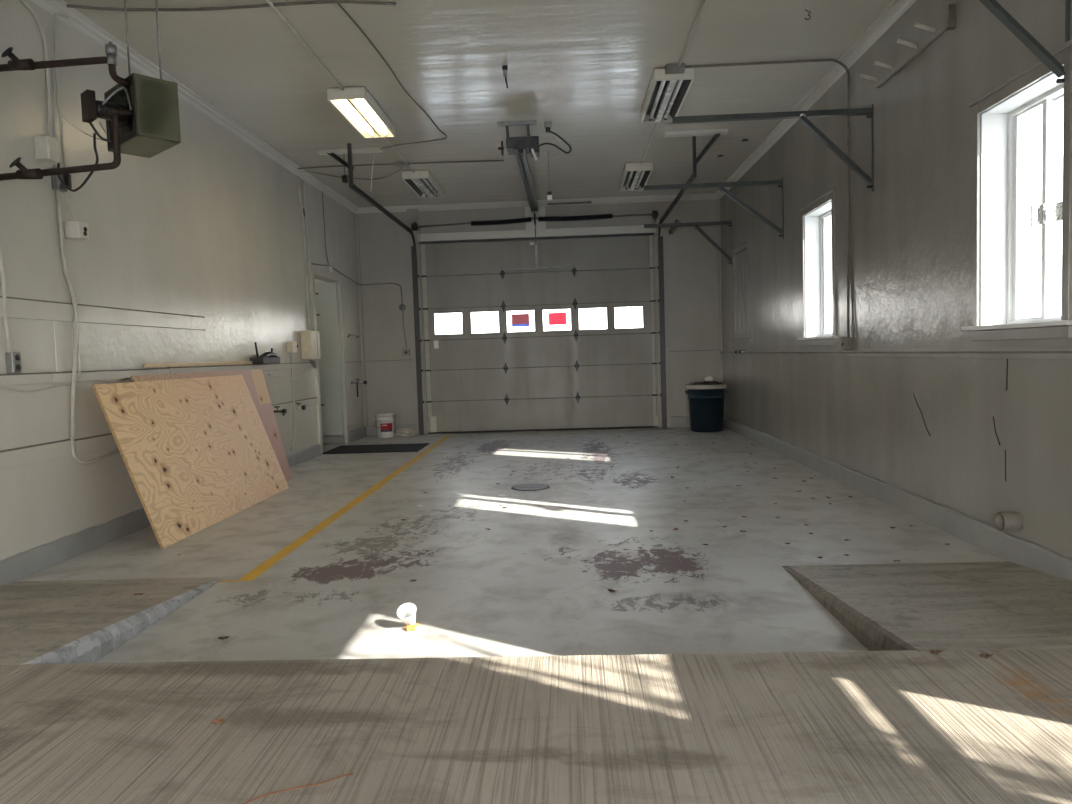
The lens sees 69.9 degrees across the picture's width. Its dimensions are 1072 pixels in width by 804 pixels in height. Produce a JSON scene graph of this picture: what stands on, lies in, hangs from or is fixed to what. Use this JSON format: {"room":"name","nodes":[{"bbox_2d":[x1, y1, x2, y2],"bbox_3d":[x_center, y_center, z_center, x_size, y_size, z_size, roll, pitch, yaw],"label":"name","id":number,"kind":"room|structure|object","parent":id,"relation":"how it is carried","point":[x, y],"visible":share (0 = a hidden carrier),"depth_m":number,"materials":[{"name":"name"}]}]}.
{"room":"garage","nodes":[
{"label":"garage","id":0,"kind":"room"},
{"bbox_2d":[0,0,363,560],"bbox_3d":[-3.225,-0.837,5.532,0.160,4.088,14.680,-2,4,2],"label":"wall","id":1,"kind":"structure","parent":0,"point":[209,225],"depth_m":5.82,"materials":[{"name":"paint"}]},
{"bbox_2d":[0,246,11,352],"bbox_3d":[-3.155,-0.614,4.554,0.035,0.643,0.050,-2,4,2],"label":"conduit","id":2,"kind":"object","parent":1,"relation":"attached to","point":[2,268],"visible":1,"depth_m":4.55,"materials":[{"name":"plastic"}]},
{"bbox_2d":[5,352,21,372],"bbox_3d":[-3.138,-0.237,4.614,0.055,0.125,0.070,-2,4,2],"label":"double outlet","id":3,"kind":"object","parent":1,"relation":"attached to","point":[13,360],"visible":1,"depth_m":4.58,"materials":[{"name":"metal"}]},
{"bbox_2d":[0,372,51,385],"bbox_3d":[-3.267,0.046,1.754,0.022,0.070,6.430,-2,4,2],"label":"trim","id":4,"kind":"structure","parent":1,"relation":"attached to","point":[42,377],"depth_m":4.71,"materials":[{"name":"paint"}]},
{"bbox_2d":[0,439,71,469],"bbox_3d":[-3.250,0.510,1.856,0.020,0.110,6.575,-2,4,2],"label":"trim","id":5,"kind":"structure","parent":1,"relation":"attached to","point":[14,457],"depth_m":4.78,"materials":[{"name":"paint"}]},
{"bbox_2d":[0,385,71,391],"bbox_3d":[-3.128,-0.084,4.733,0.023,0.051,0.800,-2,4,3],"label":"cable","id":6,"kind":"object","parent":1,"relation":"attached to","point":[57,385],"visible":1,"depth_m":4.79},
{"bbox_2d":[19,0,53,137],"bbox_3d":[-3.197,-2.141,4.786,0.026,0.882,0.466,-2,4,2],"label":"conduit","id":7,"kind":"object","parent":1,"relation":"attached to","point":[44,39],"visible":0.98,"depth_m":5.00,"materials":[{"name":"plastic"}]},
{"bbox_2d":[34,135,59,162],"bbox_3d":[-3.146,-1.625,4.937,0.094,0.150,0.110,-2,4,2],"label":"switch box","id":8,"kind":"object","parent":1,"relation":"attached to","point":[46,147],"visible":1,"depth_m":4.89,"materials":[{"name":"paint"}]},
{"bbox_2d":[52,321,61,371],"bbox_3d":[-3.146,-0.361,5.043,0.012,0.345,0.050,-2,4,2],"label":"trim","id":9,"kind":"structure","parent":1,"relation":"attached to","point":[56,332],"depth_m":5.03,"materials":[{"name":"paint"}]},
{"bbox_2d":[53,13,67,166],"bbox_3d":[-3.166,-2.017,5.143,0.044,1.170,0.148,-1,4,7],"label":"conduit","id":10,"kind":"object","parent":1,"relation":"attached to","point":[55,14],"visible":0.9,"depth_m":5.09,"materials":[{"name":"metal"}]},
{"bbox_2d":[52,58,106,140],"bbox_3d":[-2.867,-1.988,4.958,0.700,0.566,0.224,1,5,39],"label":"cable","id":11,"kind":"object","parent":10,"relation":"attached to","point":[52,58],"visible":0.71,"depth_m":5.08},
{"bbox_2d":[51,168,71,191],"bbox_3d":[-3.143,-1.469,5.079,0.080,0.140,0.092,-2,4,2],"label":"switch box","id":12,"kind":"object","parent":1,"relation":"attached to","point":[56,184],"visible":0.66,"depth_m":5.06,"materials":[{"name":"metal"}]},
{"bbox_2d":[57,133,98,191],"bbox_3d":[-2.866,-1.511,4.870,0.651,0.239,0.131,1,5,39],"label":"cord","id":13,"kind":"object","parent":12,"relation":"attached to","point":[94,134],"visible":0.88,"depth_m":4.95,"materials":[{"name":"black plastic"}]},
{"bbox_2d":[0,41,130,86],"bbox_3d":[-2.774,-1.901,4.294,0.912,0.224,0.123,-2,4,-8],"label":"pipe","id":14,"kind":"object","parent":1,"relation":"attached to","point":[16,64],"visible":1,"depth_m":4.30,"materials":[{"name":"metal"}]},
{"bbox_2d":[105,41,116,65],"bbox_3d":[-2.394,-1.964,4.324,0.058,0.125,0.060,-2,4,2],"label":"pipe fitting","id":15,"kind":"object","parent":14,"relation":"attached to","point":[110,49],"depth_m":4.31,"materials":[{"name":"metal"}]},
{"bbox_2d":[54,164,77,437],"bbox_3d":[-3.132,-0.661,5.153,0.037,1.821,0.156,-2,4,2],"label":"conduit","id":16,"kind":"object","parent":1,"relation":"attached to","point":[74,369],"visible":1,"depth_m":5.15,"materials":[{"name":"plastic"}]},
{"bbox_2d":[0,107,133,180],"bbox_3d":[-2.756,-1.451,4.323,0.918,0.423,0.123,-2,4,-8],"label":"pipe","id":17,"kind":"object","parent":1,"relation":"attached to","point":[114,112],"visible":1,"depth_m":4.34,"materials":[{"name":"metal"}]},
{"bbox_2d":[57,190,80,381],"bbox_3d":[-3.132,-0.775,5.141,0.034,1.292,0.116,-2,4,2],"label":"conduit","id":18,"kind":"object","parent":1,"relation":"attached to","point":[58,192],"visible":1,"depth_m":5.14,"materials":[{"name":"plastic"}]},
{"bbox_2d":[64,221,88,240],"bbox_3d":[-3.113,-1.162,5.206,0.110,0.115,0.110,-2,4,2],"label":"wall outlet","id":19,"kind":"object","parent":1,"relation":"attached to","point":[74,230],"visible":1,"depth_m":5.15,"materials":[{"name":"paint"}]},
{"bbox_2d":[70,436,118,464],"bbox_3d":[-3.091,0.315,5.446,0.033,0.210,0.630,-2,4,2],"label":"conduit","id":20,"kind":"object","parent":1,"relation":"attached to","point":[74,455],"visible":0.98,"depth_m":5.25,"materials":[{"name":"plastic"}]},
{"bbox_2d":[0,296,205,329],"bbox_3d":[-3.238,-0.455,2.809,0.020,0.125,8.600,-2,4,2],"label":"trim","id":21,"kind":"structure","parent":1,"relation":"attached to","point":[22,308],"depth_m":5.44,"materials":[{"name":"paint"}]},
{"bbox_2d":[51,368,169,382],"bbox_3d":[-3.108,-0.205,5.695,0.022,0.070,1.465,-2,4,2],"label":"trim","id":22,"kind":"structure","parent":1,"relation":"attached to","point":[57,377],"depth_m":5.54,"materials":[{"name":"paint"}]},
{"bbox_2d":[144,361,251,367],"bbox_3d":[-3.040,-0.349,7.060,0.048,0.031,1.980,-2,4,2],"label":"strip","id":23,"kind":"object","parent":22,"relation":"on","point":[241,362],"visible":1,"depth_m":6.80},
{"bbox_2d":[0,444,320,585],"bbox_3d":[-3.033,0.863,6.600,0.034,0.153,7.290,-2,4,2],"label":"baseboard","id":24,"kind":"structure","parent":1,"relation":"attached to","point":[24,564],"depth_m":5.14,"materials":[{"name":"paint"}]},
{"bbox_2d":[31,0,358,213],"bbox_3d":[-3.161,-2.636,5.390,0.085,0.085,14.030,-2,4,2],"label":"trim","id":25,"kind":"structure","parent":1,"relation":"attached to","point":[76,20],"depth_m":6.77,"materials":[{"name":"paint"}]},
{"bbox_2d":[74,397,317,453],"bbox_3d":[-3.015,0.143,7.697,0.020,0.100,5.030,-2,4,2],"label":"trim","id":26,"kind":"structure","parent":1,"relation":"attached to","point":[87,444],"depth_m":5.50,"materials":[{"name":"paint"}]},
{"bbox_2d":[167,362,315,373],"bbox_3d":[-3.002,-0.373,8.303,0.024,0.075,3.755,-2,4,2],"label":"trim","id":27,"kind":"structure","parent":1,"relation":"attached to","point":[276,366],"depth_m":7.82,"materials":[{"name":"paint"}]},
{"bbox_2d":[250,342,279,363],"bbox_3d":[-2.942,-0.532,8.321,0.149,0.229,0.505,-2,4,2],"label":"holder","id":28,"kind":"object","parent":27,"relation":"on","point":[267,357],"visible":0.98,"depth_m":8.17,"materials":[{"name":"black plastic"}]},
{"bbox_2d":[290,353,294,450],"bbox_3d":[-2.946,-0.011,9.231,0.019,1.178,0.186,-2,4,2],"label":"conduit","id":29,"kind":"object","parent":1,"relation":"attached to","point":[290,353],"visible":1,"depth_m":9.30,"materials":[{"name":"plastic"}]},
{"bbox_2d":[287,342,297,352],"bbox_3d":[-2.942,-0.664,9.275,0.079,0.130,0.175,-2,4,2],"label":"switch","id":30,"kind":"object","parent":1,"relation":"attached to","point":[292,347],"visible":1,"depth_m":9.19,"materials":[{"name":"beige paint"}]},
{"bbox_2d":[298,177,309,329],"bbox_3d":[-2.971,-1.895,9.832,0.039,1.929,0.138,-2,4,2],"label":"conduit","id":31,"kind":"object","parent":1,"relation":"attached to","point":[299,191],"visible":1,"depth_m":9.88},
{"bbox_2d":[304,179,312,329],"bbox_3d":[-2.964,-1.912,10.001,0.031,1.941,0.070,-2,4,2],"label":"conduit","id":32,"kind":"object","parent":1,"relation":"attached to","point":[304,179],"visible":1,"depth_m":10.00,"materials":[{"name":"plastic"}]},
{"bbox_2d":[300,330,320,367],"bbox_3d":[-2.890,-0.673,9.851,0.136,0.477,0.340,-2,4,2],"label":"box","id":33,"kind":"object","parent":1,"relation":"attached to","point":[310,340],"visible":1,"depth_m":9.69,"materials":[{"name":"beige paint"}]},
{"bbox_2d":[310,266,322,454],"bbox_3d":[-3.003,-0.541,10.225,0.190,2.500,0.100,-2,4,2],"label":"trim","id":34,"kind":"structure","parent":1,"relation":"in","point":[312,274],"depth_m":10.20,"materials":[{"name":"paint"}]},
{"bbox_2d":[314,267,339,281],"bbox_3d":[-3.017,-1.782,10.774,0.190,0.090,1.150,-2,4,2],"label":"trim","id":35,"kind":"structure","parent":1,"relation":"attached to","point":[322,275],"depth_m":10.80,"materials":[{"name":"paint"}]},
{"bbox_2d":[315,282,344,443],"bbox_3d":[-3.344,-0.563,11.369,0.897,2.375,0.064,-2,4,2],"label":"door","id":36,"kind":"structure","parent":1,"relation":"in","point":[326,293],"depth_m":11.34,"materials":[{"name":"grey paint"}]},
{"bbox_2d":[323,443,346,452],"bbox_3d":[-2.943,0.657,10.926,0.180,0.020,1.150,-2,4,2],"label":"sill","id":37,"kind":"structure","parent":1,"relation":"attached to","point":[332,446],"depth_m":11.02,"materials":[{"name":"paint"}]},
{"bbox_2d":[335,276,349,443],"bbox_3d":[-2.953,-0.620,11.477,0.190,2.500,0.110,-2,4,2],"label":"trim","id":38,"kind":"structure","parent":1,"relation":"attached to","point":[339,284],"depth_m":11.44,"materials":[{"name":"paint"}]},
{"bbox_2d":[349,426,366,442],"bbox_3d":[-2.811,0.503,12.104,0.034,0.173,1.010,-2,4,2],"label":"baseboard","id":39,"kind":"structure","parent":1,"relation":"attached to","point":[358,433],"depth_m":12.04,"materials":[{"name":"paint"}]},
{"bbox_2d":[63,0,892,206],"bbox_3d":[-0.211,-2.865,5.257,6.322,0.200,14.630,-2,4,2],"label":"ceiling","id":40,"kind":"structure","parent":0,"point":[585,68],"depth_m":6.62,"materials":[{"name":"paint"}]},
{"bbox_2d":[81,0,180,157],"bbox_3d":[-2.462,-2.092,4.552,0.465,1.111,0.440,1,5,42],"label":"heater","id":41,"kind":"object","parent":40,"relation":"hanging from","point":[153,128],"visible":0.97,"depth_m":4.51,"materials":[{"name":"green paint"}]},
{"bbox_2d":[66,0,395,10],"bbox_3d":[-2.041,-2.682,5.208,2.168,0.037,0.122,-2,4,-3],"label":"cable","id":42,"kind":"object","parent":40,"relation":"attached to","point":[322,1],"visible":0.88,"depth_m":5.20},
{"bbox_2d":[127,7,246,10],"bbox_3d":[-2.386,-2.652,5.175,0.855,0.045,0.095,-2,4,-1],"label":"cable","id":43,"kind":"object","parent":42,"relation":"hanging from","point":[201,7],"visible":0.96,"depth_m":5.16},
{"bbox_2d":[266,0,343,89],"bbox_3d":[-1.761,-2.743,5.989,0.024,0.023,1.750,-2,4,2],"label":"conduit","id":44,"kind":"object","parent":40,"relation":"attached to","point":[269,2],"visible":1,"depth_m":5.80,"materials":[{"name":"metal"}]},
{"bbox_2d":[317,147,383,154],"bbox_3d":[-2.149,-2.909,8.892,0.750,0.040,0.090,-2,4,2],"label":"block","id":45,"kind":"object","parent":40,"relation":"attached to","point":[370,149],"visible":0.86,"depth_m":8.86,"materials":[{"name":"paint"}]},
{"bbox_2d":[305,167,401,179],"bbox_3d":[-2.290,-2.966,9.973,1.268,0.038,0.588,-2,4,2],"label":"cable","id":46,"kind":"object","parent":40,"relation":"attached to","point":[401,167],"visible":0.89,"depth_m":10.06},
{"bbox_2d":[327,86,395,137],"bbox_3d":[-1.675,-2.804,7.481,0.345,0.104,1.240,-2,4,2],"label":"ceiling light","id":47,"kind":"object","parent":40,"relation":"attached to","point":[356,105],"visible":1,"depth_m":7.35,"materials":[{"name":"metal"}]},
{"bbox_2d":[337,3,446,148],"bbox_3d":[-1.476,-2.816,7.028,0.873,0.035,3.656,-2,4,2],"label":"cable","id":48,"kind":"object","parent":40,"relation":"attached to","point":[342,8],"visible":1,"depth_m":6.80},
{"bbox_2d":[298,160,503,168],"bbox_3d":[-1.691,-2.967,9.591,2.573,0.035,0.051,-2,4,0],"label":"cable","id":49,"kind":"object","parent":40,"relation":"attached to","point":[483,160],"visible":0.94,"depth_m":9.58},
{"bbox_2d":[393,162,410,166],"bbox_3d":[-1.676,-2.967,9.586,0.200,0.040,0.090,-2,4,2],"label":"junction box","id":50,"kind":"object","parent":40,"relation":"attached to","point":[395,164],"visible":1,"depth_m":9.54,"materials":[{"name":"metal"}]},
{"bbox_2d":[402,170,443,197],"bbox_3d":[-1.549,-3.003,10.612,0.345,0.104,1.240,-2,4,2],"label":"ceiling light","id":51,"kind":"object","parent":40,"relation":"attached to","point":[422,182],"visible":1,"depth_m":10.45,"materials":[{"name":"metal"}]},
{"bbox_2d":[502,65,507,87],"bbox_3d":[-0.259,-2.744,6.475,0.045,0.189,0.030,-2,4,2],"label":"ceiling hook","id":52,"kind":"object","parent":40,"relation":"attached to","point":[504,67],"visible":1,"depth_m":6.47,"materials":[{"name":"metal"}]},
{"bbox_2d":[497,120,539,238],"bbox_3d":[-0.100,-2.722,10.109,0.430,0.695,4.288,-2,4,2],"label":"garage door opener","id":53,"kind":"object","parent":40,"relation":"hanging from","point":[519,147],"visible":1,"depth_m":8.07,"materials":[{"name":"metal"}]},
{"bbox_2d":[539,130,571,153],"bbox_3d":[0.182,-2.727,8.041,0.376,0.266,0.052,-1,4,7],"label":"power cord","id":54,"kind":"object","parent":53,"relation":"attached to","point":[557,135],"visible":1,"depth_m":8.03,"materials":[{"name":"black plastic"}]},
{"bbox_2d":[619,162,652,190],"bbox_3d":[1.366,-3.094,10.569,0.345,0.104,1.240,-2,4,2],"label":"ceiling light","id":55,"kind":"object","parent":40,"relation":"attached to","point":[635,176],"visible":1,"depth_m":10.42,"materials":[{"name":"metal"}]},
{"bbox_2d":[640,123,657,163],"bbox_3d":[1.318,-3.024,8.915,0.020,0.019,2.070,-2,4,2],"label":"conduit","id":56,"kind":"object","parent":40,"relation":"attached to","point":[656,123],"visible":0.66,"depth_m":8.92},
{"bbox_2d":[641,68,694,122],"bbox_3d":[1.222,-2.883,7.258,0.345,0.104,1.240,-2,4,2],"label":"ceiling light","id":57,"kind":"object","parent":40,"relation":"attached to","point":[666,94],"visible":0.91,"depth_m":7.14,"materials":[{"name":"metal"}]},
{"bbox_2d":[665,63,684,73],"bbox_3d":[1.195,-2.863,6.589,0.160,0.060,0.080,-2,4,2],"label":"junction box","id":58,"kind":"object","parent":40,"relation":"attached to","point":[670,68],"visible":1,"depth_m":6.55,"materials":[{"name":"metal"}]},
{"bbox_2d":[678,0,706,66],"bbox_3d":[1.129,-2.725,4.219,0.028,0.027,4.850,-2,4,2],"label":"conduit","id":59,"kind":"object","parent":40,"relation":"attached to","point":[701,8],"visible":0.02,"depth_m":5.83,"materials":[{"name":"metal"}]},
{"bbox_2d":[663,129,727,136],"bbox_3d":[1.791,-3.018,8.611,0.710,0.040,0.100,-2,4,2],"label":"block","id":60,"kind":"object","parent":40,"relation":"attached to","point":[712,131],"visible":1,"depth_m":8.57,"materials":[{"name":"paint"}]},
{"bbox_2d":[17,427,1005,662],"bbox_3d":[0.002,0.872,7.702,6.323,0.202,10.250,-2,4,2],"label":"floor","id":61,"kind":"structure","parent":0,"point":[536,582],"depth_m":4.83,"materials":[{"name":"paint"}]},
{"bbox_2d":[92,375,288,548],"bbox_3d":[-2.737,0.372,6.422,0.429,1.145,2.380,-2,4,2],"label":"plywood sheet","id":62,"kind":"object","parent":61,"relation":"on","point":[197,453],"visible":1,"depth_m":6.07,"materials":[{"name":"wood"}]},
{"bbox_2d":[131,369,291,480],"bbox_3d":[-2.825,0.315,6.988,0.290,1.189,2.430,-2,4,2],"label":"plywood sheet","id":63,"kind":"object","parent":61,"relation":"on","point":[254,379],"visible":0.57,"depth_m":7.93,"materials":[{"name":"wood"}]},
{"bbox_2d":[323,443,428,453],"bbox_3d":[-2.217,0.647,10.720,1.310,0.018,0.880,-2,4,2],"label":"rubber mat","id":64,"kind":"object","parent":61,"relation":"on","point":[415,447],"visible":1,"depth_m":10.63,"materials":[{"name":"rubber"}]},
{"bbox_2d":[374,413,394,437],"bbox_3d":[-2.407,0.381,12.251,0.304,0.372,0.312,-1,4,20],"label":"pail","id":65,"kind":"object","parent":61,"relation":"on","point":[384,422],"visible":1,"depth_m":12.14,"materials":[{"name":"plastic"}]},
{"bbox_2d":[394,428,415,436],"bbox_3d":[-2.121,0.481,12.371,0.370,0.139,0.171,-2,4,2],"label":"plastic bag","id":66,"kind":"object","parent":61,"relation":"on","point":[401,432],"visible":0.99,"depth_m":12.32,"materials":[{"name":"plastic"}]},
{"bbox_2d":[397,603,416,625],"bbox_3d":[-0.592,0.993,3.551,0.098,0.109,0.090,-5,5,-43],"label":"plastic cup","id":67,"kind":"object","parent":61,"relation":"on","point":[406,612],"visible":0.99,"depth_m":3.57,"materials":[{"name":"plastic"}]},
{"bbox_2d":[511,484,549,490],"bbox_3d":[-0.052,0.802,7.223,0.370,0.006,0.370,-2,4,2],"label":"floor drain","id":68,"kind":"object","parent":61,"relation":"on","point":[523,487],"visible":1,"depth_m":7.20,"materials":[{"name":"metal"}]},
{"bbox_2d":[685,381,727,431],"bbox_3d":[2.597,0.062,11.682,0.624,0.758,0.604,-2,4,2],"label":"trash can","id":69,"kind":"object","parent":61,"relation":"on","point":[706,398],"visible":1,"depth_m":11.47,"materials":[{"name":"blue plastic"}]},
{"bbox_2d":[0,561,1071,803],"bbox_3d":[-0.404,1.303,-0.222,5.833,0.353,9.360,-2,4,2],"label":"floor","id":70,"kind":"structure","parent":0,"point":[896,726],"depth_m":2.35,"materials":[{"name":"wood"}]},
{"bbox_2d":[242,773,352,803],"bbox_3d":[-0.620,0.993,1.971,0.301,0.010,0.018,-4,4,-26],"label":"twig","id":71,"kind":"object","parent":70,"relation":"on","point":[351,773],"visible":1,"depth_m":1.98,"materials":[{"name":"wood"}]},
{"bbox_2d":[358,199,718,433],"bbox_3d":[0.139,-1.380,12.522,6.322,4.088,0.300,-2,4,2],"label":"wall","id":72,"kind":"structure","parent":0,"point":[691,258],"depth_m":12.34,"materials":[{"name":"paint"}]},
{"bbox_2d":[354,214,367,425],"bbox_3d":[-2.842,-1.321,12.470,0.050,3.428,0.050,-2,4,2],"label":"trim","id":73,"kind":"structure","parent":72,"relation":"attached to","point":[355,215],"depth_m":12.45,"materials":[{"name":"paint"}]},
{"bbox_2d":[326,143,423,434],"bbox_3d":[-2.139,-1.196,10.610,0.383,3.704,3.700,-2,4,2],"label":"door track","id":74,"kind":"object","parent":72,"relation":"attached to","point":[348,165],"visible":1,"depth_m":12.35,"materials":[{"name":"metal"}]},
{"bbox_2d":[365,359,412,364],"bbox_3d":[-2.395,-0.649,12.509,0.799,0.064,0.022,-2,4,2],"label":"trim","id":75,"kind":"structure","parent":72,"relation":"attached to","point":[411,360],"depth_m":12.50,"materials":[{"name":"paint"}]},
{"bbox_2d":[366,424,415,435],"bbox_3d":[-2.385,0.459,12.574,0.849,0.173,0.032,-2,4,2],"label":"baseboard","id":76,"kind":"structure","parent":72,"relation":"attached to","point":[371,430],"depth_m":12.57,"materials":[{"name":"paint"}]},
{"bbox_2d":[399,304,405,310],"bbox_3d":[-2.170,-1.537,12.431,0.110,0.110,0.047,-2,4,2],"label":"switch","id":77,"kind":"object","parent":72,"relation":"attached to","point":[402,307],"visible":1,"depth_m":12.42,"materials":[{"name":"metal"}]},
{"bbox_2d":[312,263,402,303],"bbox_3d":[-2.565,-1.735,11.259,0.707,0.486,2.370,-2,4,2],"label":"wire","id":78,"kind":"object","parent":77,"relation":"attached to","point":[312,263],"visible":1,"depth_m":12.39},
{"bbox_2d":[406,209,426,434],"bbox_3d":[-1.932,-1.295,12.446,0.170,3.660,0.030,-2,4,2],"label":"trim","id":79,"kind":"structure","parent":72,"relation":"attached to","point":[412,214],"depth_m":12.42,"materials":[{"name":"paint"}]},
{"bbox_2d":[525,206,545,229],"bbox_3d":[-0.010,-2.939,12.261,0.320,0.360,0.035,-2,4,2],"label":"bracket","id":80,"kind":"structure","parent":72,"relation":"attached to","point":[541,212],"depth_m":12.24,"materials":[{"name":"metal"}]},
{"bbox_2d":[411,210,659,416],"bbox_3d":[0.027,-1.353,12.285,3.940,3.270,0.175,-2,4,2],"label":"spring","id":81,"kind":"object","parent":72,"relation":"attached to","point":[414,226],"visible":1,"depth_m":12.14,"materials":[{"name":"metal"}]},
{"bbox_2d":[418,225,654,241],"bbox_3d":[0.002,-2.700,12.273,3.790,0.120,0.040,-2,4,2],"label":"trim","id":82,"kind":"structure","parent":72,"relation":"attached to","point":[636,228],"depth_m":12.26,"materials":[{"name":"paint"}]},
{"bbox_2d":[355,193,718,213],"bbox_3d":[-0.011,-3.163,12.222,5.832,0.085,0.085,-2,4,2],"label":"trim","id":83,"kind":"structure","parent":72,"relation":"attached to","point":[704,196],"depth_m":12.22,"materials":[{"name":"paint"}]},
{"bbox_2d":[418,233,660,433],"bbox_3d":[0.052,-1.154,12.380,3.890,3.264,0.150,-2,4,2],"label":"door","id":84,"kind":"structure","parent":72,"relation":"in","point":[573,379],"depth_m":12.41,"materials":[{"name":"paint"}]},
{"bbox_2d":[511,314,529,326],"bbox_3d":[-0.251,-1.323,12.425,0.290,0.210,0.001,-2,4,2],"label":"sign","id":85,"kind":"object","parent":84,"relation":"attached to","point":[518,320],"visible":1,"depth_m":12.43,"materials":[{"name":"paper"}]},
{"bbox_2d":[548,312,566,324],"bbox_3d":[0.348,-1.345,12.400,0.290,0.200,0.001,-2,4,2],"label":"sign","id":86,"kind":"object","parent":84,"relation":"attached to","point":[559,318],"visible":1,"depth_m":12.40,"materials":[{"name":"paper"}]},
{"bbox_2d":[547,201,591,204],"bbox_3d":[0.529,-3.144,12.140,0.700,0.030,0.032,-2,4,2],"label":"strip","id":87,"kind":"object","parent":72,"relation":"attached to","point":[586,202],"visible":1,"depth_m":12.13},
{"bbox_2d":[654,201,670,427],"bbox_3d":[2.029,-1.382,12.280,0.180,3.600,0.030,-2,4,2],"label":"trim","id":88,"kind":"structure","parent":72,"relation":"attached to","point":[660,206],"depth_m":12.26,"materials":[{"name":"paint"}]},
{"bbox_2d":[671,416,690,427],"bbox_3d":[2.595,0.310,12.363,0.844,0.178,0.034,-2,4,2],"label":"baseboard","id":89,"kind":"structure","parent":72,"relation":"attached to","point":[676,421],"depth_m":12.36,"materials":[{"name":"paint"}]},
{"bbox_2d":[658,134,720,427],"bbox_3d":[2.061,-1.322,10.486,0.331,3.701,3.594,-2,4,2],"label":"door track","id":90,"kind":"object","parent":72,"relation":"attached to","point":[692,178],"visible":0.92,"depth_m":12.19,"materials":[{"name":"metal"}]},
{"bbox_2d":[669,350,718,354],"bbox_3d":[2.535,-0.795,12.302,0.794,0.064,0.022,-2,4,2],"label":"trim","id":91,"kind":"structure","parent":72,"relation":"attached to","point":[692,351],"depth_m":12.29,"materials":[{"name":"paint"}]},
{"bbox_2d":[716,199,722,382],"bbox_3d":[2.933,-1.492,12.227,0.050,3.428,0.050,-2,4,2],"label":"trim","id":92,"kind":"structure","parent":72,"relation":"attached to","point":[717,200],"depth_m":12.19,"materials":[{"name":"paint"}]},
{"bbox_2d":[720,0,1071,558],"bbox_3d":[2.845,-1.016,5.276,0.330,4.088,14.680,-2,4,2],"label":"wall","id":93,"kind":"structure","parent":0,"point":[911,236],"depth_m":5.55,"materials":[{"name":"paint"}]},
{"bbox_2d":[644,219,732,265],"bbox_3d":[2.257,-2.333,11.345,1.290,0.680,0.066,-2,4,2],"label":"wall bracket","id":94,"kind":"object","parent":93,"relation":"attached to","point":[729,223],"visible":1,"depth_m":11.35,"materials":[{"name":"metal"}]},
{"bbox_2d":[644,178,783,238],"bbox_3d":[2.013,-2.159,8.679,1.557,0.680,0.066,-2,4,2],"label":"wall bracket","id":95,"kind":"object","parent":93,"relation":"attached to","point":[720,185],"visible":1,"depth_m":8.68,"materials":[{"name":"metal"}]},
{"bbox_2d":[731,240,750,342],"bbox_3d":[2.951,-1.521,10.780,0.230,1.375,0.990,-2,4,2],"label":"window","id":96,"kind":"structure","parent":93,"relation":"in","point":[741,268],"depth_m":10.81,"materials":[{"name":"paint"}]},
{"bbox_2d":[685,59,849,336],"bbox_3d":[2.009,-1.722,6.649,1.394,2.381,0.062,-2,4,2],"label":"conduit","id":97,"kind":"object","parent":93,"relation":"attached to","point":[844,66],"visible":1,"depth_m":6.57,"materials":[{"name":"metal"}]},
{"bbox_2d":[672,104,873,191],"bbox_3d":[1.899,-1.997,6.136,1.584,0.680,0.066,-2,4,2],"label":"wall bracket","id":98,"kind":"object","parent":93,"relation":"attached to","point":[868,112],"visible":1,"depth_m":6.13,"materials":[{"name":"metal"}]},
{"bbox_2d":[715,0,916,198],"bbox_3d":[2.579,-2.805,5.148,0.085,0.085,14.030,-2,4,2],"label":"trim","id":99,"kind":"structure","parent":93,"relation":"attached to","point":[895,9],"depth_m":6.83,"materials":[{"name":"paint"}]},
{"bbox_2d":[797,188,838,345],"bbox_3d":[2.885,-1.269,7.495,0.360,1.425,1.080,-2,4,2],"label":"window","id":100,"kind":"structure","parent":93,"relation":"in","point":[818,227],"depth_m":7.89,"materials":[{"name":"paint"}]},
{"bbox_2d":[841,337,852,349],"bbox_3d":[2.716,-0.511,6.717,0.077,0.110,0.100,-2,4,2],"label":"wall outlet","id":101,"kind":"object","parent":93,"relation":"attached to","point":[846,342],"visible":1,"depth_m":6.67,"materials":[{"name":"grey plastic"}]},
{"bbox_2d":[850,257,854,337],"bbox_3d":[2.727,-0.900,6.612,0.011,0.701,0.092,-2,4,2],"label":"wire","id":102,"kind":"object","parent":93,"relation":"attached to","point":[850,257],"visible":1,"depth_m":6.62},
{"bbox_2d":[720,347,1071,359],"bbox_3d":[2.678,-0.336,5.301,0.045,0.060,14.030,-2,4,2],"label":"trim","id":103,"kind":"structure","parent":93,"relation":"attached to","point":[1047,352],"depth_m":5.04,"materials":[{"name":"paint"}]},
{"bbox_2d":[723,416,1071,580],"bbox_3d":[2.804,0.613,7.543,0.038,0.159,9.670,-2,4,2],"label":"baseboard","id":104,"kind":"structure","parent":93,"relation":"attached to","point":[985,536],"depth_m":5.20,"materials":[{"name":"paint"}]},
{"bbox_2d":[860,3,955,87],"bbox_3d":[2.561,-2.444,5.367,0.160,0.145,1.180,-2,4,2],"label":"peg rail","id":105,"kind":"object","parent":93,"relation":"attached to","point":[947,21],"visible":1,"depth_m":5.24,"materials":[{"name":"paint"}]},
{"bbox_2d":[994,512,1022,530],"bbox_3d":[2.642,0.666,4.278,0.110,0.104,0.104,-2,4,2],"label":"pipe stub","id":106,"kind":"object","parent":93,"relation":"attached to","point":[1004,521],"visible":1,"depth_m":4.24,"materials":[{"name":"plastic"}]},
{"bbox_2d":[961,39,1071,340],"bbox_3d":[2.752,-1.057,4.169,0.360,1.425,1.010,-2,4,2],"label":"window","id":107,"kind":"structure","parent":93,"relation":"in","point":[1004,135],"depth_m":4.50,"materials":[{"name":"paint"}]},
{"bbox_2d":[979,0,1069,82],"bbox_3d":[2.001,-1.851,3.745,1.189,0.680,0.066,-2,4,2],"label":"wall bracket","id":108,"kind":"object","parent":93,"relation":"attached to","point":[993,6],"visible":0.96,"depth_m":3.74,"materials":[{"name":"metal"}]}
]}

